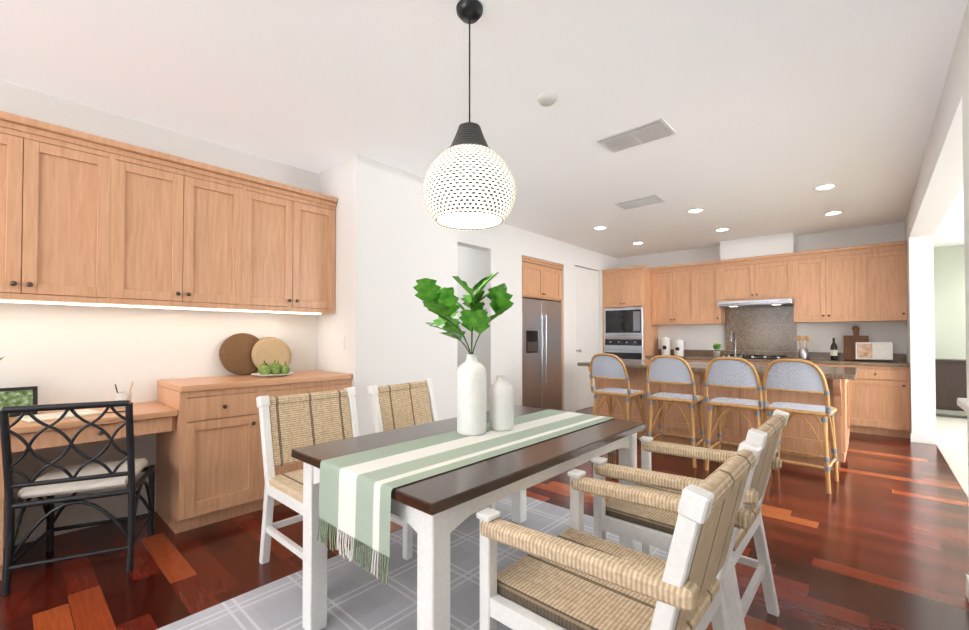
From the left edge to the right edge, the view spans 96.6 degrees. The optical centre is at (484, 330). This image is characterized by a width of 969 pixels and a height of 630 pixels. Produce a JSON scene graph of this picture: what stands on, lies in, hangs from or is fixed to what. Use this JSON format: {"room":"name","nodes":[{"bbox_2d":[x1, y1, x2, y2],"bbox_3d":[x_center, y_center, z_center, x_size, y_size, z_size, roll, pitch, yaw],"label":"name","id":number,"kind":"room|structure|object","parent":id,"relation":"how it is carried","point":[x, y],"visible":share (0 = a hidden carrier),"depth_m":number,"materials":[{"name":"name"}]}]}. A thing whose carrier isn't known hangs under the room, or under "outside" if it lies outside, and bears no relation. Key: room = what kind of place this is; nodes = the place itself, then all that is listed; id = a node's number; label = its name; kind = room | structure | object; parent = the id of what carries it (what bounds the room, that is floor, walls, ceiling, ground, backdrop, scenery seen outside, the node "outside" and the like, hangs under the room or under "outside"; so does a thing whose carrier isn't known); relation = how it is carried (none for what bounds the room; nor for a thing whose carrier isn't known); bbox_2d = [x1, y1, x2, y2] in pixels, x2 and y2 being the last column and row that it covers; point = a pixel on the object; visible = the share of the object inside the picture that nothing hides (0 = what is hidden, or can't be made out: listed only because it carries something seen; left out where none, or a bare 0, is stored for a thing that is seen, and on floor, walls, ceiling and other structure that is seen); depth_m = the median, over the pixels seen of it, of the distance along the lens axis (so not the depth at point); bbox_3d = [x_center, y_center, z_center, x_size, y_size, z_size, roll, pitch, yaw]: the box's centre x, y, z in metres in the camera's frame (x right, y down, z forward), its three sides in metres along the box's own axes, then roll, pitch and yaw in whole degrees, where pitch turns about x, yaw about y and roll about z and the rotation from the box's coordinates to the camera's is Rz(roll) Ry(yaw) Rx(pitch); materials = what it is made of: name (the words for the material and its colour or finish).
{"room":"dining area with kitchen","nodes":[
{"label":"dining area with kitchen","id":0,"kind":"room"},
{"bbox_2d":[0,80,317,547],"bbox_3d":[-3.258,-0.101,2.153,0.150,2.740,4.990,-1,-1,42],"label":"wall","id":1,"kind":"structure","parent":0,"point":[57,354],"depth_m":2.89,"materials":[{"name":"paint"}]},
{"bbox_2d":[0,115,127,306],"bbox_3d":[-2.651,-0.643,2.473,0.326,0.954,0.870,-1,-1,42],"label":"upper cabinet","id":2,"kind":"object","parent":1,"relation":"attached to","point":[87,219],"depth_m":2.48,"materials":[{"name":"brown wood"}]},
{"bbox_2d":[128,151,255,311],"bbox_3d":[-2.156,-0.635,3.024,0.326,0.954,0.869,-1,-1,42],"label":"upper cabinet","id":3,"kind":"object","parent":1,"relation":"attached to","point":[192,230],"depth_m":2.94,"materials":[{"name":"brown wood"}]},
{"bbox_2d":[240,183,335,314],"bbox_3d":[-1.682,-0.627,3.551,0.326,0.954,0.802,-1,-1,42],"label":"upper cabinet","id":4,"kind":"object","parent":1,"relation":"attached to","point":[295,231],"depth_m":3.48,"materials":[{"name":"brown wood"}]},
{"bbox_2d":[317,153,456,435],"bbox_3d":[-0.961,-0.071,4.223,0.800,2.740,1.160,-1,-1,42],"label":"wall block","id":5,"kind":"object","parent":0,"point":[394,241],"visible":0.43,"depth_m":3.78,"materials":[{"name":"paint"}]},
{"bbox_2d":[457,245,481,369],"bbox_3d":[-0.874,-0.038,6.490,2.400,2.740,0.150,-1,-1,42],"label":"wall","id":6,"kind":"structure","parent":0,"point":[469,266],"depth_m":5.82,"materials":[{"name":"paint"}]},
{"bbox_2d":[0,0,967,257],"bbox_3d":[1.944,-1.515,3.288,11.100,0.120,13.900,-1,-1,42],"label":"ceiling","id":7,"kind":"structure","parent":0,"point":[772,113],"depth_m":2.63,"materials":[{"name":"white paint"}]},
{"bbox_2d":[422,0,515,229],"bbox_3d":[-0.068,-0.982,1.968,0.426,0.981,0.426,-1,-1,42],"label":"pendant lamp","id":8,"kind":"object","parent":7,"relation":"hanging from","point":[469,183],"visible":1,"depth_m":1.82,"materials":[{"name":"beige ceramic"}]},
{"bbox_2d":[537,92,557,106],"bbox_3d":[0.395,-1.448,2.715,0.128,0.030,0.128,-1,-1,42],"label":"smoke detector","id":9,"kind":"object","parent":7,"relation":"attached to","point":[546,99],"visible":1,"depth_m":2.68,"materials":[{"name":"white plastic"}]},
{"bbox_2d":[593,226,607,229],"bbox_3d":[1.601,-1.411,5.973,0.196,0.007,0.196,-1,-1,42],"label":"recessed light","id":10,"kind":"object","parent":7,"relation":"in","point":[600,228],"visible":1,"depth_m":5.98,"materials":[{"name":"white paint"}]},
{"bbox_2d":[596,118,676,152],"bbox_3d":[1.132,-1.445,3.236,0.500,0.020,0.300,-1,-1,42],"label":"ceiling vent","id":11,"kind":"object","parent":7,"relation":"in","point":[651,131],"visible":1,"depth_m":3.20,"materials":[{"name":"white metal"}]},
{"bbox_2d":[632,242,644,244],"bbox_3d":[2.470,-1.397,6.940,0.196,0.007,0.196,-1,-1,42],"label":"recessed light","id":12,"kind":"object","parent":7,"relation":"in","point":[636,243],"visible":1,"depth_m":6.96,"materials":[{"name":"white paint"}]},
{"bbox_2d":[614,194,665,209],"bbox_3d":[1.734,-1.422,4.819,0.480,0.020,0.300,-1,-1,42],"label":"ceiling vent","id":13,"kind":"object","parent":7,"relation":"in","point":[641,201],"visible":1,"depth_m":4.78,"materials":[{"name":"white metal"}]},
{"bbox_2d":[686,208,703,212],"bbox_3d":[2.517,-1.423,5.151,0.196,0.007,0.196,-1,-1,42],"label":"recessed light","id":14,"kind":"object","parent":7,"relation":"in","point":[696,210],"visible":0.98,"depth_m":5.14,"materials":[{"name":"white paint"}]},
{"bbox_2d":[714,228,729,231],"bbox_3d":[3.338,-1.410,6.066,0.196,0.007,0.196,-1,-1,42],"label":"recessed light","id":15,"kind":"object","parent":7,"relation":"in","point":[721,229],"visible":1,"depth_m":6.05,"materials":[{"name":"white paint"}]},
{"bbox_2d":[813,183,837,190],"bbox_3d":[3.424,-1.435,4.336,0.196,0.007,0.196,-1,-1,42],"label":"recessed light","id":16,"kind":"object","parent":7,"relation":"in","point":[824,187],"visible":1,"depth_m":4.34,"materials":[{"name":"white paint"}]},
{"bbox_2d":[823,211,843,215],"bbox_3d":[4.246,-1.422,5.251,0.196,0.007,0.196,-1,-1,42],"label":"recessed light","id":17,"kind":"object","parent":7,"relation":"in","point":[832,213],"visible":0.98,"depth_m":5.25,"materials":[{"name":"white paint"}]},
{"bbox_2d":[0,407,968,629],"bbox_3d":[-0.517,1.352,3.709,6.820,0.120,11.300,-1,-1,42],"label":"floor","id":18,"kind":"structure","parent":0,"point":[877,538],"depth_m":2.42,"materials":[{"name":"brown wood"}]},
{"bbox_2d":[0,400,154,595],"bbox_3d":[-2.180,0.820,2.369,0.500,0.907,0.546,0,-1,-27],"label":"desk chair","id":19,"kind":"object","parent":18,"relation":"on","point":[85,476],"visible":1,"depth_m":2.21,"materials":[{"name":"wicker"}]},
{"bbox_2d":[0,401,177,580],"bbox_3d":[-2.897,0.877,1.988,0.584,0.780,2.349,-1,-1,42],"label":"built-in desk","id":20,"kind":"object","parent":18,"relation":"on","point":[152,417],"visible":0.77,"depth_m":2.40,"materials":[{"name":"brown wood"}]},
{"bbox_2d":[0,386,37,416],"bbox_3d":[-2.722,0.412,2.478,0.108,0.165,0.215,-1,-1,42],"label":"framed picture","id":21,"kind":"object","parent":20,"relation":"on","point":[18,396],"visible":0.81,"depth_m":2.48},
{"bbox_2d":[17,409,124,422],"bbox_3d":[-2.374,0.487,2.517,0.268,0.012,0.476,-1,-1,42],"label":"books","id":22,"kind":"object","parent":20,"relation":"on","point":[57,415],"visible":0.71,"depth_m":2.46,"materials":[{"name":"paper"}]},
{"bbox_2d":[114,381,133,407],"bbox_3d":[-2.320,0.414,2.778,0.080,0.166,0.092,-1,-1,42],"label":"cup","id":23,"kind":"object","parent":20,"relation":"on","point":[123,396],"visible":0.65,"depth_m":2.76,"materials":[{"name":"white ceramic"}]},
{"bbox_2d":[156,370,352,533],"bbox_3d":[-1.700,0.821,3.293,0.621,0.930,1.185,-1,-1,42],"label":"sideboard","id":24,"kind":"object","parent":18,"relation":"on","point":[209,464],"visible":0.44,"depth_m":2.87,"materials":[{"name":"brown wood"}]},
{"bbox_2d":[219,333,258,374],"bbox_3d":[-1.921,0.192,3.441,0.092,0.337,0.340,-1,-1,42],"label":"woven tray","id":25,"kind":"object","parent":24,"relation":"on","point":[235,350],"visible":0.88,"depth_m":3.41,"materials":[{"name":"brown wicker"}]},
{"bbox_2d":[251,337,290,367],"bbox_3d":[-1.754,0.208,3.560,0.107,0.304,0.310,-1,-1,42],"label":"woven tray","id":26,"kind":"object","parent":24,"relation":"on","point":[268,350],"visible":0.81,"depth_m":3.56,"materials":[{"name":"beige wicker"}]},
{"bbox_2d":[251,360,293,376],"bbox_3d":[-1.645,0.292,3.353,0.304,0.126,0.304,-1,-1,42],"label":"plate","id":27,"kind":"object","parent":24,"relation":"on","point":[274,369],"visible":1,"depth_m":3.31,"materials":[{"name":"green food"}]},
{"bbox_2d":[256,387,411,563],"bbox_3d":[-0.833,0.824,2.401,0.658,0.919,0.592,-1,-1,42],"label":"dining chair","id":28,"kind":"object","parent":18,"relation":"on","point":[288,423],"visible":0.52,"depth_m":2.42,"materials":[{"name":"beige wicker"}]},
{"bbox_2d":[156,496,668,629],"bbox_3d":[-0.103,1.264,2.061,1.560,0.008,2.440,-1,-1,42],"label":"rug","id":29,"kind":"object","parent":18,"relation":"on","point":[358,598],"visible":0.38,"depth_m":2.08,"materials":[{"name":"grey fabric"}]},
{"bbox_2d":[291,406,645,629],"bbox_3d":[0.036,0.884,2.102,0.900,0.751,1.560,-1,-1,42],"label":"dining table","id":30,"kind":"object","parent":29,"relation":"on","point":[434,511],"visible":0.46,"depth_m":1.72,"materials":[{"name":"brown wood"}]},
{"bbox_2d":[317,409,615,586],"bbox_3d":[0.070,0.656,2.075,0.450,0.303,1.609,-1,-1,42],"label":"table runner","id":31,"kind":"object","parent":30,"relation":"on","point":[355,489],"visible":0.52,"depth_m":1.60,"materials":[{"name":"green fabric"}]},
{"bbox_2d":[413,272,513,435],"bbox_3d":[-0.167,0.106,2.118,0.512,0.795,0.467,-1,-1,42],"label":"vase","id":32,"kind":"object","parent":31,"relation":"on","point":[471,389],"visible":1,"depth_m":2.08,"materials":[{"name":"white ceramic"}]},
{"bbox_2d":[489,375,513,430],"bbox_3d":[0.088,0.370,2.212,0.126,0.271,0.126,-1,-1,42],"label":"vase","id":33,"kind":"object","parent":31,"relation":"on","point":[501,404],"visible":1,"depth_m":2.16,"materials":[{"name":"white ceramic"}]},
{"bbox_2d":[367,379,494,509],"bbox_3d":[-0.357,0.832,2.960,0.658,0.919,0.592,-1,-1,36],"label":"dining chair","id":34,"kind":"object","parent":18,"relation":"on","point":[397,406],"visible":0.33,"depth_m":3.07,"materials":[{"name":"beige wicker"}]},
{"bbox_2d":[522,298,560,410],"bbox_3d":[0.636,0.445,6.652,0.761,1.780,1.020,-1,-1,42],"label":"refrigerator","id":35,"kind":"object","parent":18,"relation":"on","point":[541,354],"visible":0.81,"depth_m":6.40,"materials":[{"name":"silver metal"}]},
{"bbox_2d":[522,256,563,410],"bbox_3d":[0.662,0.149,6.633,0.630,2.370,1.094,-1,-1,42],"label":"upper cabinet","id":36,"kind":"object","parent":18,"relation":"on","point":[541,279],"visible":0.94,"depth_m":6.48,"materials":[{"name":"brown wood"}]},
{"bbox_2d":[589,353,645,435],"bbox_3d":[1.458,0.779,4.765,0.476,1.059,0.558,-1,-1,42],"label":"bar stool","id":37,"kind":"object","parent":18,"relation":"on","point":[607,366],"visible":0.79,"depth_m":4.64,"materials":[{"name":"wicker"}]},
{"bbox_2d":[476,441,761,629],"bbox_3d":[0.417,0.808,1.331,0.661,0.919,0.600,-1,-1,42],"label":"armchair","id":38,"kind":"object","parent":18,"relation":"on","point":[574,576],"visible":1,"depth_m":1.23,"materials":[{"name":"beige wicker"}]},
{"bbox_2d":[602,266,657,359],"bbox_3d":[2.619,0.134,7.777,0.766,2.435,0.677,-1,-1,42],"label":"tall cabinet","id":39,"kind":"object","parent":18,"relation":"on","point":[630,330],"visible":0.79,"depth_m":7.53,"materials":[{"name":"brown wood"}]},
{"bbox_2d":[645,355,704,467],"bbox_3d":[1.907,0.772,4.330,0.464,1.059,0.552,-1,-1,38],"label":"bar stool","id":40,"kind":"object","parent":18,"relation":"on","point":[668,369],"visible":0.92,"depth_m":4.20,"materials":[{"name":"wicker"}]},
{"bbox_2d":[645,357,709,361],"bbox_3d":[3.342,0.907,7.169,1.099,0.870,0.598,-1,-1,42],"label":"base cabinet","id":41,"kind":"object","parent":18,"relation":"on","point":[647,358],"depth_m":7.23,"materials":[{"name":"brown wood"}]},
{"bbox_2d":[591,409,789,629],"bbox_3d":[0.917,0.817,1.917,0.661,0.919,0.600,-1,-1,42],"label":"armchair","id":42,"kind":"object","parent":18,"relation":"on","point":[648,527],"visible":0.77,"depth_m":1.83,"materials":[{"name":"white paint"}]},
{"bbox_2d":[588,367,849,470],"bbox_3d":[2.576,0.875,4.978,2.460,0.870,1.152,-1,-1,42],"label":"kitchen island","id":43,"kind":"object","parent":18,"relation":"on","point":[798,434],"depth_m":4.50,"materials":[{"name":"brown wood"}]},
{"bbox_2d":[577,359,858,378],"bbox_3d":[2.559,0.421,4.985,2.650,0.040,1.230,-1,-1,42],"label":"island countertop","id":44,"kind":"structure","parent":43,"relation":"on","point":[829,372],"depth_m":4.50,"materials":[{"name":"stone"}]},
{"bbox_2d":[704,357,771,470],"bbox_3d":[2.320,0.767,3.973,0.464,1.059,0.552,-1,-1,42],"label":"bar stool","id":45,"kind":"object","parent":18,"relation":"on","point":[733,372],"visible":0.75,"depth_m":3.85,"materials":[{"name":"wicker"}]},
{"bbox_2d":[749,361,771,363],"bbox_3d":[4.111,0.897,6.479,1.048,0.870,0.598,-1,-1,42],"label":"base cabinet","id":46,"kind":"object","parent":18,"relation":"on","point":[752,362],"depth_m":6.20,"materials":[{"name":"brown wood"}]},
{"bbox_2d":[762,358,838,493],"bbox_3d":[2.674,0.763,3.669,0.552,1.059,0.464,1,-1,-44],"label":"bar stool","id":47,"kind":"object","parent":18,"relation":"on","point":[795,375],"visible":0.85,"depth_m":3.53,"materials":[{"name":"wicker"}]},
{"bbox_2d":[817,365,844,366],"bbox_3d":[4.626,0.890,6.016,0.648,0.870,0.598,-1,-1,42],"label":"base cabinet","id":48,"kind":"object","parent":18,"relation":"on","point":[817,365],"depth_m":5.65,"materials":[{"name":"brown wood"}]},
{"bbox_2d":[845,365,909,438],"bbox_3d":[5.073,0.885,5.615,0.633,0.870,0.598,-1,-1,42],"label":"base cabinet","id":49,"kind":"object","parent":18,"relation":"on","point":[879,397],"depth_m":5.36,"materials":[{"name":"brown wood"}]},
{"bbox_2d":[653,353,908,368],"bbox_3d":[4.111,0.442,6.466,3.192,0.040,0.628,-1,-1,42],"label":"countertop","id":50,"kind":"structure","parent":49,"relation":"on","point":[816,360],"depth_m":5.69,"materials":[{"name":"grey stone"}]},
{"bbox_2d":[661,337,670,354],"bbox_3d":[3.142,0.275,7.469,0.150,0.322,0.150,0,-1,-3],"label":"jar","id":51,"kind":"object","parent":50,"relation":"on","point":[666,346],"depth_m":7.41,"materials":[{"name":"white ceramic"}]},
{"bbox_2d":[674,339,683,355],"bbox_3d":[3.292,0.292,7.306,0.150,0.282,0.150,0,-1,-3],"label":"jar","id":52,"kind":"object","parent":50,"relation":"on","point":[678,344],"depth_m":7.25,"materials":[{"name":"white ceramic"}]},
{"bbox_2d":[712,343,720,356],"bbox_3d":[3.739,0.318,6.942,0.154,0.220,0.133,-1,-1,42],"label":"potted plant","id":53,"kind":"object","parent":50,"relation":"on","point":[716,353],"visible":1,"depth_m":6.92,"materials":[{"name":"green plant"}]},
{"bbox_2d":[721,353,792,360],"bbox_3d":[4.094,0.400,6.518,0.860,0.045,0.500,-1,-1,42],"label":"cooktop","id":54,"kind":"object","parent":50,"relation":"in","point":[772,356],"depth_m":6.54,"materials":[{"name":"metal"}]},
{"bbox_2d":[796,335,809,358],"bbox_3d":[4.579,0.246,6.204,0.155,0.342,0.110,-1,-1,42],"label":"utensil crock","id":55,"kind":"object","parent":50,"relation":"on","point":[803,353],"visible":1,"depth_m":6.17,"materials":[{"name":"silver metal"}]},
{"bbox_2d":[830,338,836,359],"bbox_3d":[4.823,0.261,5.958,0.077,0.306,0.076,-1,-1,42],"label":"bottle","id":56,"kind":"object","parent":50,"relation":"on","point":[833,351],"visible":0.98,"depth_m":5.94,"materials":[{"name":"black glass"}]},
{"bbox_2d":[844,326,868,360],"bbox_3d":[5.080,0.174,5.901,0.260,0.475,0.088,-1,-1,42],"label":"cutting board","id":57,"kind":"object","parent":50,"relation":"on","point":[850,347],"visible":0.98,"depth_m":5.92,"materials":[{"name":"brown wood"}]},
{"bbox_2d":[856,342,892,360],"bbox_3d":[5.090,0.275,5.641,0.360,0.230,0.189,-1,-1,42],"label":"cookbook stand","id":58,"kind":"object","parent":50,"relation":"on","point":[874,350],"visible":1,"depth_m":5.61,"materials":[{"name":"white paper"}]},
{"bbox_2d":[457,223,616,410],"bbox_3d":[0.950,-0.036,6.612,0.150,2.740,4.950,-1,-1,42],"label":"wall","id":59,"kind":"structure","parent":0,"point":[502,342],"depth_m":5.94,"materials":[{"name":"paint"}]},
{"bbox_2d":[564,406,575,411],"bbox_3d":[1.378,1.289,6.948,0.012,0.100,0.350,-1,-1,42],"label":"baseboard","id":60,"kind":"structure","parent":59,"relation":"attached to","point":[571,409],"depth_m":6.97,"materials":[{"name":"white wood"}]},
{"bbox_2d":[575,266,598,410],"bbox_3d":[1.791,0.139,7.434,0.138,2.405,0.880,-1,-1,42],"label":"pantry door","id":61,"kind":"structure","parent":59,"relation":"in","point":[586,315],"depth_m":7.41,"materials":[{"name":"white paint"}]},
{"bbox_2d":[617,222,906,356],"bbox_3d":[4.161,-0.031,6.954,4.170,2.740,0.150,-1,-1,42],"label":"wall","id":62,"kind":"structure","parent":0,"point":[821,335],"depth_m":6.27,"materials":[{"name":"paint"}]},
{"bbox_2d":[651,261,724,324],"bbox_3d":[3.414,-0.594,7.286,1.080,0.995,0.360,-1,-1,42],"label":"upper cabinet","id":63,"kind":"object","parent":62,"relation":"attached to","point":[685,294],"visible":1,"depth_m":7.15,"materials":[{"name":"brown wood"}]},
{"bbox_2d":[717,298,793,307],"bbox_3d":[4.124,-0.402,6.555,0.950,0.079,0.495,-1,-1,42],"label":"range hood","id":64,"kind":"object","parent":62,"relation":"attached to","point":[760,303],"visible":0.85,"depth_m":6.41,"materials":[{"name":"silver metal"}]},
{"bbox_2d":[719,253,792,301],"bbox_3d":[4.169,-0.773,6.610,0.950,0.655,0.360,-1,-1,42],"label":"upper cabinet","id":65,"kind":"object","parent":62,"relation":"attached to","point":[759,277],"visible":0.94,"depth_m":6.48,"materials":[{"name":"brown wood"}]},
{"bbox_2d":[720,232,795,259],"bbox_3d":[4.189,-1.256,6.639,0.950,0.300,0.308,-1,-1,42],"label":"chase","id":66,"kind":"object","parent":62,"relation":"attached to","point":[782,243],"visible":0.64,"depth_m":6.49,"materials":[{"name":"paint"}]},
{"bbox_2d":[725,305,796,351],"bbox_3d":[4.281,-0.020,6.723,0.950,0.688,0.024,-1,-1,42],"label":"backsplash panel","id":67,"kind":"object","parent":62,"relation":"attached to","point":[769,328],"visible":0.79,"depth_m":6.69,"materials":[{"name":"stone"}]},
{"bbox_2d":[658,349,904,360],"bbox_3d":[4.314,0.375,6.692,3.192,0.100,0.021,-1,-1,42],"label":"backsplash","id":68,"kind":"structure","parent":62,"relation":"attached to","point":[687,353],"depth_m":6.68,"materials":[{"name":"grey stone"}]},
{"bbox_2d":[793,241,906,322],"bbox_3d":[4.955,-0.614,5.902,1.163,0.995,0.360,-1,-1,42],"label":"upper cabinet","id":69,"kind":"object","parent":62,"relation":"attached to","point":[864,283],"visible":1,"depth_m":5.76,"materials":[{"name":"brown wood"}]},
{"bbox_2d":[906,235,935,435],"bbox_3d":[5.337,0.115,5.290,0.200,2.400,0.750,-1,-1,42],"label":"pillar","id":70,"kind":"structure","parent":0,"point":[920,327],"depth_m":5.02,"materials":[{"name":"paint"}]},
{"bbox_2d":[910,433,936,444],"bbox_3d":[5.078,1.261,4.994,0.212,0.100,0.012,-1,-1,42],"label":"baseboard","id":71,"kind":"structure","parent":70,"relation":"attached to","point":[921,438],"depth_m":4.99,"materials":[{"name":"white wood"}]},
{"bbox_2d":[905,0,968,243],"bbox_3d":[1.928,-1.310,1.517,0.200,0.340,10.950,-1,-1,42],"label":"header beam","id":72,"kind":"structure","parent":0,"point":[938,185],"depth_m":2.97,"materials":[{"name":"paint"}]},
{"bbox_2d":[933,245,965,411],"bbox_3d":[9.075,-0.043,6.101,4.280,2.740,0.150,-1,-1,42],"label":"wall","id":73,"kind":"structure","parent":0,"point":[949,302],"depth_m":7.19,"materials":[{"name":"paint"}]},
{"bbox_2d":[962,78,968,399],"bbox_3d":[1.744,-0.414,1.299,0.200,1.460,1.900,-1,-1,42],"label":"column","id":74,"kind":"structure","parent":0,"point":[965,112],"depth_m":2.02,"materials":[{"name":"paint"}]},
{"bbox_2d":[967,413,968,499],"bbox_3d":[0.324,0.783,-0.299,0.200,0.900,6.150,-1,-1,42],"label":"wall","id":75,"kind":"structure","parent":0,"point":[968,449],"depth_m":2.05,"materials":[{"name":"paint"}]},
{"bbox_2d":[957,398,968,413],"bbox_3d":[0.334,0.313,-0.281,0.260,0.040,6.180,-1,-1,42],"label":"cap","id":76,"kind":"object","parent":75,"relation":"on","point":[963,403],"visible":1,"depth_m":1.97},
{"bbox_2d":[966,576,968,601],"bbox_3d":[0.262,1.185,-0.216,0.012,0.100,6.100,-1,-1,42],"label":"baseboard","id":77,"kind":"structure","parent":75,"relation":"attached to","point":[967,586],"depth_m":2.03,"materials":[{"name":"white wood"}]},
{"label":"outside","id":78,"kind":"structure","parent":0,"visible":0},
{"bbox_2d":[936,410,967,496],"bbox_3d":[4.480,1.310,0.967,4.280,0.124,13.900,-1,-1,42],"label":"floor","id":79,"kind":"structure","parent":78,"point":[951,437],"depth_m":5.07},
{"bbox_2d":[935,359,966,410],"bbox_3d":[7.400,0.890,6.483,1.140,0.876,0.440,-1,-1,42],"label":"media console","id":80,"kind":"object","parent":79,"relation":"on","point":[951,381],"visible":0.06,"depth_m":6.52,"materials":[{"name":"brown wood"}]}
]}

